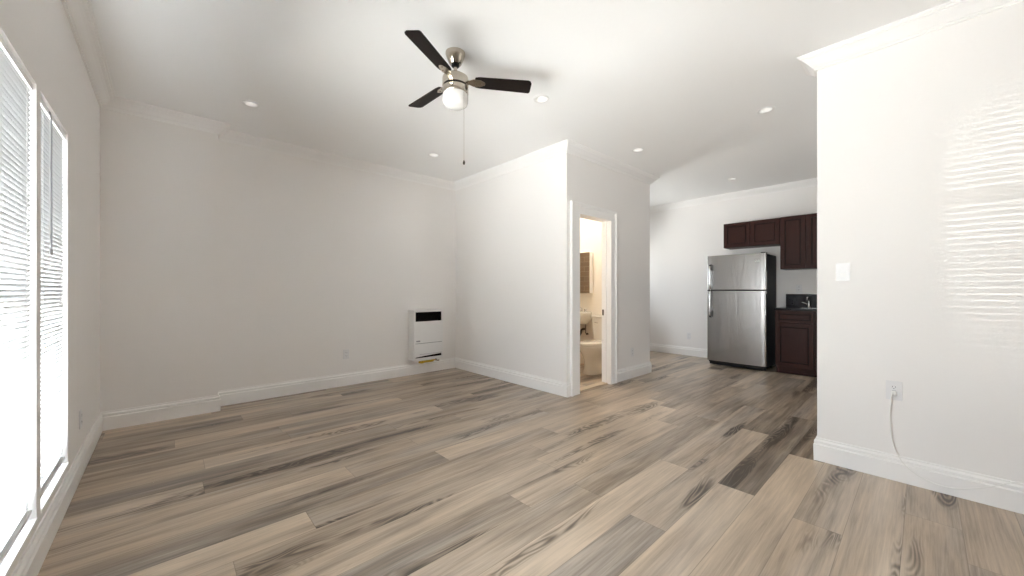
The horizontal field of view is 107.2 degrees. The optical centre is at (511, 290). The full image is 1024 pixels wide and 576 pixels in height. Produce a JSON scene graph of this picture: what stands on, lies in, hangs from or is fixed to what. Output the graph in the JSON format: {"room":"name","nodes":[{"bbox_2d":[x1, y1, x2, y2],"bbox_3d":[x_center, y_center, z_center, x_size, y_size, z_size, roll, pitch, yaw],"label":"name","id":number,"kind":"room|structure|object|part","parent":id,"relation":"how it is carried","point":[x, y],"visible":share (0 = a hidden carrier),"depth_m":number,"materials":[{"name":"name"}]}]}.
{"room":"empty living room","nodes":[
{"label":"empty living room","id":0,"kind":"room"},
{"bbox_2d":[0,0,99,575],"bbox_3d":[-1.158,-0.155,0.529,0.160,3.010,7.185,0,0,-43],"label":"wall","id":1,"kind":"structure","parent":0,"point":[38,33],"depth_m":2.13,"materials":[{"name":"paint"}]},
{"bbox_2d":[0,34,32,564],"bbox_3d":[-1.666,0.034,1.169,0.028,1.855,1.235,0,0,-43],"label":"window blind","id":2,"kind":"object","parent":1,"relation":"attached to","point":[15,85],"visible":1,"depth_m":1.46,"materials":[{"name":"white plastic"}]},
{"bbox_3d":[-1.666,0.954,1.169,0.024,0.014,1.235,0,0,-43],"label":"rail","id":3,"kind":"part","parent":2,"relation":"part of","materials":[{"name":"white plastic"}]},
{"bbox_3d":[-2.022,0.038,1.558,0.028,1.824,0.001,0,0,-43],"label":"ladder cord","id":4,"kind":"part","parent":2,"relation":"part of","materials":[{"name":"white fabric"}]},
{"bbox_2d":[0,517,37,575],"bbox_3d":[-1.685,0.996,1.152,0.104,0.016,1.253,0,0,-43],"label":"window sill","id":5,"kind":"structure","parent":1,"relation":"attached to","point":[8,562],"depth_m":1.47,"materials":[{"name":"white wood"}]},
{"bbox_2d":[41,98,65,496],"bbox_3d":[-2.353,0.034,1.930,0.044,1.855,0.625,0,0,-43],"label":"window blind","id":6,"kind":"object","parent":1,"relation":"attached to","point":[52,135],"visible":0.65,"depth_m":1.92,"materials":[{"name":"white plastic"}]},
{"bbox_3d":[-2.358,0.954,1.925,0.024,0.014,0.625,0,0,-43],"label":"rail","id":7,"kind":"part","parent":6,"relation":"part of","materials":[{"name":"white plastic"}]},
{"bbox_2d":[41,462,68,512],"bbox_3d":[-2.377,0.996,1.907,0.104,0.016,0.641,0,0,-43],"label":"window sill","id":8,"kind":"structure","parent":1,"relation":"attached to","point":[48,493],"depth_m":1.95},
{"bbox_2d":[11,412,102,575],"bbox_3d":[-1.132,1.120,0.634,0.020,0.160,7.065,0,0,-43],"label":"baseboard","id":9,"kind":"structure","parent":1,"relation":"attached to","point":[33,557],"depth_m":1.88,"materials":[{"name":"white wood"}]},
{"bbox_2d":[79,409,81,428],"bbox_3d":[-2.834,0.842,2.483,0.009,0.120,0.074,0,0,-43],"label":"wall outlet","id":10,"kind":"object","parent":1,"relation":"attached to","point":[80,411],"visible":1,"depth_m":2.46,"materials":[{"name":"white plastic"}]},
{"bbox_2d":[61,0,114,107],"bbox_3d":[-1.103,-1.611,0.661,0.098,0.098,7.065,0,0,-43],"label":"trim","id":11,"kind":"structure","parent":1,"relation":"attached to","point":[79,13],"depth_m":2.48,"materials":[{"name":"white paint"}]},
{"bbox_2d":[100,108,217,411],"bbox_3d":[-3.393,-0.155,3.561,0.960,3.010,0.305,0,0,-43],"label":"wall","id":12,"kind":"structure","parent":0,"point":[159,180],"depth_m":3.47,"materials":[{"name":"paint"}]},
{"bbox_2d":[101,395,220,430],"bbox_3d":[-3.217,1.120,3.502,0.820,0.160,0.020,0,0,-43],"label":"baseboard","id":13,"kind":"structure","parent":12,"relation":"attached to","point":[114,419],"depth_m":3.47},
{"bbox_2d":[101,96,230,133],"bbox_3d":[-3.162,-1.611,3.499,0.898,0.098,0.098,0,0,-43],"label":"trim","id":14,"kind":"structure","parent":12,"relation":"attached to","point":[117,104],"depth_m":3.47,"materials":[{"name":"white paint"}]},
{"bbox_2d":[218,125,230,138],"bbox_3d":[-2.930,-1.611,3.837,0.098,0.098,0.283,0,0,-43],"label":"trim","id":15,"kind":"structure","parent":12,"relation":"attached to","point":[227,129],"depth_m":3.83,"materials":[{"name":"white paint"}]},
{"bbox_2d":[218,140,455,390],"bbox_3d":[-1.382,-0.155,5.529,4.666,3.010,0.120,0,0,-43],"label":"wall","id":16,"kind":"structure","parent":0,"point":[317,261],"depth_m":4.57,"materials":[{"name":"paint"}]},
{"bbox_2d":[218,357,454,405],"bbox_3d":[-1.965,1.120,4.900,2.956,0.160,0.020,0,0,-43],"label":"baseboard","id":17,"kind":"structure","parent":16,"relation":"attached to","point":[266,391],"depth_m":4.61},
{"bbox_2d":[218,130,454,190],"bbox_3d":[-1.939,-1.611,4.871,2.956,0.098,0.098,0,0,-43],"label":"trim","id":18,"kind":"structure","parent":16,"relation":"attached to","point":[233,137],"depth_m":4.59,"materials":[{"name":"white paint"}]},
{"bbox_2d":[343,349,348,358],"bbox_3d":[-2.101,0.802,4.783,0.074,0.120,0.009,0,0,-43],"label":"wall outlet","id":19,"kind":"object","parent":16,"relation":"attached to","point":[345,351],"visible":1,"depth_m":4.78,"materials":[{"name":"white plastic"}]},
{"bbox_2d":[409,309,442,363],"bbox_3d":[-1.242,0.654,5.455,0.467,0.764,0.172,0,0,-43],"label":"wall heater","id":20,"kind":"object","parent":16,"relation":"attached to","point":[425,325],"visible":1,"depth_m":5.37,"materials":[{"name":"white metal"}]},
{"bbox_2d":[416,311,440,321],"bbox_3d":[-1.197,0.368,5.410,0.419,0.132,0.005,0,0,-43],"label":"grille","id":21,"kind":"object","parent":20,"relation":"attached to","point":[421,316],"depth_m":5.41,"materials":[{"name":"black metal"}]},
{"bbox_3d":[-1.186,0.824,5.396,0.425,0.156,0.004,0,0,-43],"label":"panel","id":22,"kind":"part","parent":20,"relation":"part of","materials":[{"name":"white metal"}]},
{"bbox_3d":[-1.187,0.592,5.394,0.437,0.292,0.005,0,0,-43],"label":"panel","id":23,"kind":"part","parent":20,"relation":"part of","materials":[{"name":"white metal"}]},
{"bbox_2d":[456,153,573,382],"bbox_3d":[-0.087,-0.155,5.127,0.120,3.010,2.223,0,0,-43],"label":"wall","id":24,"kind":"structure","parent":0,"point":[513,228],"depth_m":4.88,"materials":[{"name":"paint"}]},
{"bbox_2d":[455,357,566,396],"bbox_3d":[-0.132,1.120,5.072,0.020,0.160,2.243,0,0,-43],"label":"baseboard","id":25,"kind":"structure","parent":24,"relation":"attached to","point":[556,387],"depth_m":4.87,"materials":[{"name":"white wood"}]},
{"bbox_2d":[454,139,567,190],"bbox_3d":[-0.134,-1.611,5.017,0.098,0.098,2.321,0,0,-43],"label":"trim","id":26,"kind":"structure","parent":24,"relation":"attached to","point":[559,148],"depth_m":4.82,"materials":[{"name":"white paint"}]},
{"bbox_2d":[90,0,950,206],"bbox_3d":[1.558,-1.720,3.259,8.100,0.120,7.900,0,0,-43],"label":"ceiling","id":27,"kind":"structure","parent":0,"point":[685,83],"depth_m":2.87,"materials":[{"name":"paint"}]},
{"bbox_2d":[241,100,260,107],"bbox_3d":[-2.320,-1.685,3.357,0.142,0.061,0.142,0,0,-43],"label":"recessed light","id":28,"kind":"object","parent":27,"relation":"in","point":[252,104],"visible":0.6,"depth_m":3.38,"materials":[{"name":"white plastic"}]},
{"bbox_2d":[428,153,439,156],"bbox_3d":[-0.954,-1.685,4.618,0.142,0.061,0.142,0,0,-43],"label":"recessed light","id":29,"kind":"object","parent":27,"relation":"in","point":[429,154],"visible":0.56,"depth_m":4.64,"materials":[{"name":"white plastic"}]},
{"bbox_2d":[404,30,531,164],"bbox_3d":[-0.468,-1.259,2.710,0.963,0.802,0.870,0,0,-43],"label":"ceiling fan","id":30,"kind":"object","parent":27,"relation":"hanging from","point":[455,83],"visible":1,"depth_m":2.59,"materials":[{"name":"black wood"}]},
{"bbox_3d":[-0.636,-1.467,2.873,0.403,0.031,0.119,0,0,44],"label":"blade","id":31,"kind":"part","parent":30,"relation":"part of","materials":[{"name":"brown wood"}]},
{"bbox_3d":[-0.504,-1.467,2.320,0.119,0.031,0.403,0,0,19],"label":"blade","id":32,"kind":"part","parent":30,"relation":"part of","materials":[{"name":"brown wood"}]},
{"bbox_3d":[-0.395,-1.327,2.638,0.177,0.091,0.177,0,0,-43],"label":"lamp shade","id":33,"kind":"part","parent":30,"relation":"part of","materials":[{"name":"white glass"}]},
{"bbox_3d":[-0.063,-1.467,2.691,0.403,0.031,0.119,0,0,-9],"label":"blade","id":34,"kind":"part","parent":30,"relation":"part of","materials":[{"name":"brown wood"}]},
{"bbox_2d":[533,95,548,102],"bbox_3d":[0.252,-1.685,3.269,0.142,0.061,0.142,0,0,-43],"label":"recessed light","id":35,"kind":"object","parent":27,"relation":"in","point":[539,98],"visible":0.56,"depth_m":3.30,"materials":[{"name":"white plastic"}]},
{"bbox_2d":[632,148,643,151],"bbox_3d":[1.486,-1.685,4.453,0.142,0.061,0.142,0,0,-43],"label":"recessed light","id":36,"kind":"object","parent":27,"relation":"in","point":[635,149],"visible":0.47,"depth_m":4.48,"materials":[{"name":"white plastic"}]},
{"bbox_2d":[757,106,774,113],"bbox_3d":[2.333,-1.685,3.468,0.142,0.061,0.142,0,0,-43],"label":"recessed light","id":37,"kind":"object","parent":27,"relation":"in","point":[768,109],"visible":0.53,"depth_m":3.49,"materials":[{"name":"white plastic"}]},
{"bbox_2d":[37,351,1023,575],"bbox_3d":[1.576,1.200,3.276,7.950,0.001,7.700,0,0,-43],"label":"floor","id":38,"kind":"structure","parent":0,"point":[690,465],"depth_m":2.26,"materials":[{"name":"brown wood"}]},
{"bbox_2d":[580,315,601,374],"bbox_3d":[1.241,0.788,5.573,0.720,0.824,0.420,0,0,-43],"label":"toilet","id":39,"kind":"object","parent":38,"relation":"on","point":[591,350],"visible":0.56,"depth_m":5.41,"materials":[{"name":"ceramic"}]},
{"bbox_3d":[1.150,0.775,5.490,0.474,0.023,0.376,0,0,-43],"label":"seat","id":40,"kind":"part","parent":39,"relation":"part of","materials":[{"name":"ceramic"}]},
{"bbox_3d":[1.154,0.752,5.493,0.481,0.021,0.372,0,0,-43],"label":"lid","id":41,"kind":"part","parent":39,"relation":"part of","materials":[{"name":"ceramic"}]},
{"bbox_3d":[1.164,0.994,5.503,0.504,0.412,0.364,0,0,-43],"label":"bowl","id":42,"kind":"part","parent":39,"relation":"part of","materials":[{"name":"ceramic"}]},
{"bbox_3d":[1.430,0.395,5.746,0.208,0.038,0.420,0,0,-43],"label":"tank lid","id":43,"kind":"part","parent":39,"relation":"part of","materials":[{"name":"ceramic"}]},
{"bbox_3d":[1.430,0.607,5.746,0.192,0.383,0.396,0,0,-43],"label":"tank","id":44,"kind":"part","parent":39,"relation":"part of","materials":[{"name":"ceramic"}]},
{"bbox_2d":[580,382,607,391],"bbox_3d":[0.966,1.193,4.686,0.645,0.014,0.090,0,0,-43],"label":"threshold","id":45,"kind":"object","parent":38,"relation":"on","point":[599,383],"visible":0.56,"depth_m":4.69,"materials":[{"name":"beige wood"}]},
{"bbox_2d":[707,252,775,370],"bbox_3d":[3.655,0.313,6.035,0.656,1.774,0.824,0,0,-43],"label":"refrigerator","id":46,"kind":"object","parent":38,"relation":"on","point":[741,288],"visible":1,"depth_m":5.80,"materials":[{"name":"silver metal"}]},
{"bbox_3d":[3.199,0.214,6.095,0.065,0.441,0.025,0,0,-43],"label":"handle","id":47,"kind":"part","parent":46,"relation":"part of","materials":[{"name":"silver metal"}]},
{"bbox_3d":[3.199,-0.220,6.095,0.065,0.421,0.025,0,0,-43],"label":"handle","id":48,"kind":"part","parent":46,"relation":"part of","materials":[{"name":"silver metal"}]},
{"bbox_3d":[3.477,0.562,5.875,0.066,1.125,0.820,0,0,-43],"label":"door","id":49,"kind":"part","parent":46,"relation":"part of","materials":[{"name":"silver metal"}]},
{"bbox_3d":[3.477,-0.289,5.875,0.066,0.546,0.820,0,0,-43],"label":"freezer door","id":50,"kind":"part","parent":46,"relation":"part of","materials":[{"name":"silver metal"}]},
{"bbox_2d":[775,310,816,376],"bbox_3d":[4.401,0.740,5.335,0.598,0.920,1.020,0,0,-43],"label":"base cabinet","id":51,"kind":"object","parent":38,"relation":"on","point":[795,331],"visible":0.46,"depth_m":5.33,"materials":[{"name":"brown wood"}]},
{"bbox_3d":[3.998,0.772,5.347,0.012,0.490,0.307,0,0,-43],"label":"panel","id":52,"kind":"part","parent":51,"relation":"part of","materials":[{"name":"brown wood"}]},
{"bbox_3d":[3.998,0.373,5.347,0.020,0.154,0.439,0,0,-43],"label":"drawer","id":53,"kind":"part","parent":51,"relation":"part of","materials":[{"name":"brown wood"}]},
{"bbox_3d":[3.998,0.373,5.347,0.012,0.064,0.349,0,0,-43],"label":"panel","id":54,"kind":"part","parent":51,"relation":"part of","materials":[{"name":"brown wood"}]},
{"bbox_3d":[3.998,0.772,5.347,0.020,0.622,0.439,0,0,-43],"label":"door","id":55,"kind":"part","parent":51,"relation":"part of","materials":[{"name":"brown wood"}]},
{"bbox_2d":[774,307,816,310],"bbox_3d":[4.393,0.264,5.332,0.613,0.030,1.026,0,0,-43],"label":"countertop","id":56,"kind":"structure","parent":51,"relation":"on","point":[777,308],"depth_m":5.33,"materials":[{"name":"black stone"}]},
{"bbox_2d":[801,297,810,306],"bbox_3d":[4.365,0.168,5.620,0.196,0.160,0.115,0,0,-43],"label":"kitchen faucet","id":57,"kind":"object","parent":56,"relation":"on","point":[808,303],"visible":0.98,"depth_m":5.63,"materials":[{"name":"silver metal"}]},
{"bbox_3d":[4.340,0.772,4.974,0.020,0.622,0.537,0,0,-43],"label":"door","id":58,"kind":"part","parent":51,"relation":"part of","materials":[{"name":"brown wood"}]},
{"bbox_2d":[889,390,1023,488],"bbox_3d":[2.942,0.917,1.778,0.061,0.571,1.651,0,0,-40],"label":"power cord","id":59,"kind":"object","parent":38,"relation":"on","point":[893,392],"visible":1,"depth_m":2.33,"materials":[{"name":"white plastic"}]},
{"bbox_2d":[580,218,601,363],"bbox_3d":[0.503,-0.230,5.749,1.590,2.860,2.103,0,0,-43],"label":"wall","id":60,"kind":"structure","parent":0,"point":[590,230],"depth_m":6.06,"materials":[{"name":"paint"}]},
{"bbox_2d":[580,307,591,335],"bbox_3d":[1.016,0.501,6.045,0.423,0.483,0.472,0,0,-43],"label":"sink","id":61,"kind":"object","parent":60,"relation":"attached to","point":[585,316],"visible":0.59,"depth_m":5.93,"materials":[{"name":"ceramic"}]},
{"bbox_2d":[580,311,591,324],"bbox_3d":[1.016,0.437,6.045,0.423,0.206,0.472,0,0,-43],"label":"basin","id":62,"kind":"object","parent":61,"relation":"in","point":[585,316],"depth_m":5.90,"materials":[{"name":"ceramic"}]},
{"bbox_2d":[580,252,592,292],"bbox_3d":[1.117,-0.287,6.178,0.098,0.651,0.440,0,0,-43],"label":"medicine cabinet","id":63,"kind":"object","parent":60,"relation":"attached to","point":[586,259],"visible":0.45,"depth_m":6.04,"materials":[{"name":"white wood"}]},
{"bbox_2d":[574,155,642,369],"bbox_3d":[1.254,-0.155,4.929,1.590,3.010,0.120,0,0,-43],"label":"wall","id":64,"kind":"structure","parent":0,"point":[596,185],"depth_m":5.09,"materials":[{"name":"paint"}]},
{"bbox_2d":[570,200,616,396],"bbox_3d":[0.974,0.087,4.649,0.932,2.225,0.156,0,0,-43],"label":"door frame","id":65,"kind":"structure","parent":64,"relation":"attached to","point":[577,209],"depth_m":4.83,"materials":[{"name":"white wood"}]},
{"bbox_2d":[567,362,651,396],"bbox_3d":[1.331,1.120,4.905,1.950,0.160,0.020,0,0,-43],"label":"baseboard","id":66,"kind":"structure","parent":64,"relation":"attached to","point":[630,372],"depth_m":5.17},
{"bbox_2d":[567,139,658,184],"bbox_3d":[1.357,-1.611,4.876,2.106,0.098,0.098,0,0,-43],"label":"trim","id":67,"kind":"structure","parent":64,"relation":"attached to","point":[574,148],"depth_m":4.73,"materials":[{"name":"white paint"}]},
{"bbox_2d":[643,182,649,362],"bbox_3d":[1.146,-0.155,6.372,0.200,3.010,2.393,0,0,-43],"label":"wall","id":68,"kind":"structure","parent":0,"point":[646,187],"depth_m":5.49,"materials":[{"name":"paint"}]},
{"bbox_2d":[650,186,816,365],"bbox_3d":[4.215,-0.155,6.087,0.140,3.010,6.720,0,0,-43],"label":"wall","id":69,"kind":"structure","parent":0,"point":[681,239],"depth_m":6.90,"materials":[{"name":"paint"}]},
{"bbox_2d":[650,343,706,357],"bbox_3d":[2.798,1.120,7.515,0.020,0.160,2.700,0,0,-43],"label":"baseboard","id":70,"kind":"structure","parent":69,"relation":"attached to","point":[682,350],"depth_m":7.11,"materials":[{"name":"white wood"}]},
{"bbox_2d":[650,178,816,212],"bbox_3d":[4.087,-1.611,6.051,0.098,0.098,6.600,0,0,-43],"label":"trim","id":71,"kind":"structure","parent":69,"relation":"attached to","point":[809,182],"depth_m":6.34,"materials":[{"name":"white paint"}]},
{"bbox_2d":[724,218,779,249],"bbox_3d":[3.891,-0.903,6.084,0.338,0.397,0.777,0,0,-43],"label":"upper cabinet","id":72,"kind":"object","parent":69,"relation":"attached to","point":[766,232],"visible":0.98,"depth_m":5.96,"materials":[{"name":"brown wood"}]},
{"bbox_3d":[3.640,-0.903,6.122,0.012,0.262,0.248,0,0,-43],"label":"panel","id":73,"kind":"part","parent":72,"relation":"part of","materials":[{"name":"brown wood"}]},
{"bbox_3d":[3.640,-0.903,6.122,0.020,0.394,0.380,0,0,-43],"label":"door","id":74,"kind":"part","parent":72,"relation":"part of","materials":[{"name":"brown wood"}]},
{"bbox_3d":[3.905,-0.903,5.833,0.020,0.394,0.385,0,0,-43],"label":"door","id":75,"kind":"part","parent":72,"relation":"part of","materials":[{"name":"brown wood"}]},
{"bbox_3d":[3.905,-0.903,5.833,0.012,0.262,0.253,0,0,-43],"label":"panel","id":76,"kind":"part","parent":72,"relation":"part of","materials":[{"name":"brown wood"}]},
{"bbox_2d":[780,213,816,269],"bbox_3d":[4.364,-0.713,5.560,0.348,0.782,0.620,0,0,-43],"label":"upper cabinet","id":77,"kind":"object","parent":69,"relation":"attached to","point":[798,233],"visible":0.73,"depth_m":5.51,"materials":[{"name":"brown wood"}]},
{"bbox_3d":[4.137,-0.713,5.565,0.020,0.779,0.302,0,0,-43],"label":"door","id":78,"kind":"part","parent":77,"relation":"part of","materials":[{"name":"brown wood"}]},
{"bbox_3d":[4.137,-0.713,5.565,0.012,0.647,0.170,0,0,-43],"label":"panel","id":79,"kind":"part","parent":77,"relation":"part of","materials":[{"name":"brown wood"}]},
{"bbox_3d":[4.350,-0.713,5.333,0.020,0.779,0.302,0,0,-43],"label":"door","id":80,"kind":"part","parent":77,"relation":"part of","materials":[{"name":"brown wood"}]},
{"bbox_3d":[4.350,-0.713,5.333,0.012,0.647,0.170,0,0,-43],"label":"panel","id":81,"kind":"part","parent":77,"relation":"part of","materials":[{"name":"brown wood"}]},
{"bbox_2d":[796,285,801,291],"bbox_3d":[4.394,-0.035,5.782,0.009,0.120,0.074,0,0,-43],"label":"wall outlet","id":82,"kind":"object","parent":69,"relation":"attached to","point":[798,287],"visible":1,"depth_m":5.78,"materials":[{"name":"white plastic"}]},
{"bbox_2d":[786,294,816,306],"bbox_3d":[4.618,0.149,5.525,0.022,0.198,1.006,0,0,-43],"label":"backsplash","id":83,"kind":"structure","parent":69,"relation":"attached to","point":[792,300],"depth_m":5.75,"materials":[{"name":"black stone"}]},
{"bbox_2d":[817,1,1023,483],"bbox_3d":[3.202,-0.155,1.641,0.120,3.010,2.933,0,0,-43],"label":"wall","id":84,"kind":"structure","parent":0,"point":[920,140],"depth_m":2.29,"materials":[{"name":"paint"}]},
{"bbox_2d":[797,59,816,76],"bbox_3d":[2.179,-1.611,2.759,0.316,0.098,0.098,0,0,-43],"label":"trim","id":85,"kind":"structure","parent":84,"relation":"attached to","point":[807,69],"depth_m":2.76,"materials":[{"name":"white paint"}]},
{"bbox_2d":[836,263,849,280],"bbox_3d":[2.258,-0.128,2.576,0.010,0.120,0.074,0,0,-43],"label":"light switch","id":86,"kind":"object","parent":84,"relation":"attached to","point":[842,269],"visible":1,"depth_m":2.57,"materials":[{"name":"white plastic"}]},
{"bbox_2d":[886,380,901,400],"bbox_3d":[2.424,0.633,2.396,0.009,0.120,0.074,0,0,-43],"label":"wall outlet","id":87,"kind":"object","parent":84,"relation":"attached to","point":[896,386],"visible":1,"depth_m":2.39,"materials":[{"name":"white plastic"}]},
{"bbox_2d":[890,385,897,389],"bbox_3d":[2.421,0.612,2.394,0.003,0.028,0.033,0,0,-43],"label":"receptacle","id":88,"kind":"object","parent":87,"relation":"attached to","point":[892,387],"depth_m":2.39,"materials":[{"name":"white plastic"}]},
{"bbox_2d":[797,0,1023,70],"bbox_3d":[3.048,-1.611,1.648,0.098,0.098,2.911,0,0,-43],"label":"trim","id":89,"kind":"structure","parent":84,"relation":"attached to","point":[952,12],"depth_m":2.33,"materials":[{"name":"white paint"}]},
{"bbox_2d":[813,437,1023,513],"bbox_3d":[3.103,1.120,1.646,0.020,0.160,2.833,0,0,-43],"label":"baseboard","id":90,"kind":"structure","parent":84,"relation":"attached to","point":[1010,497],"depth_m":2.29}
]}

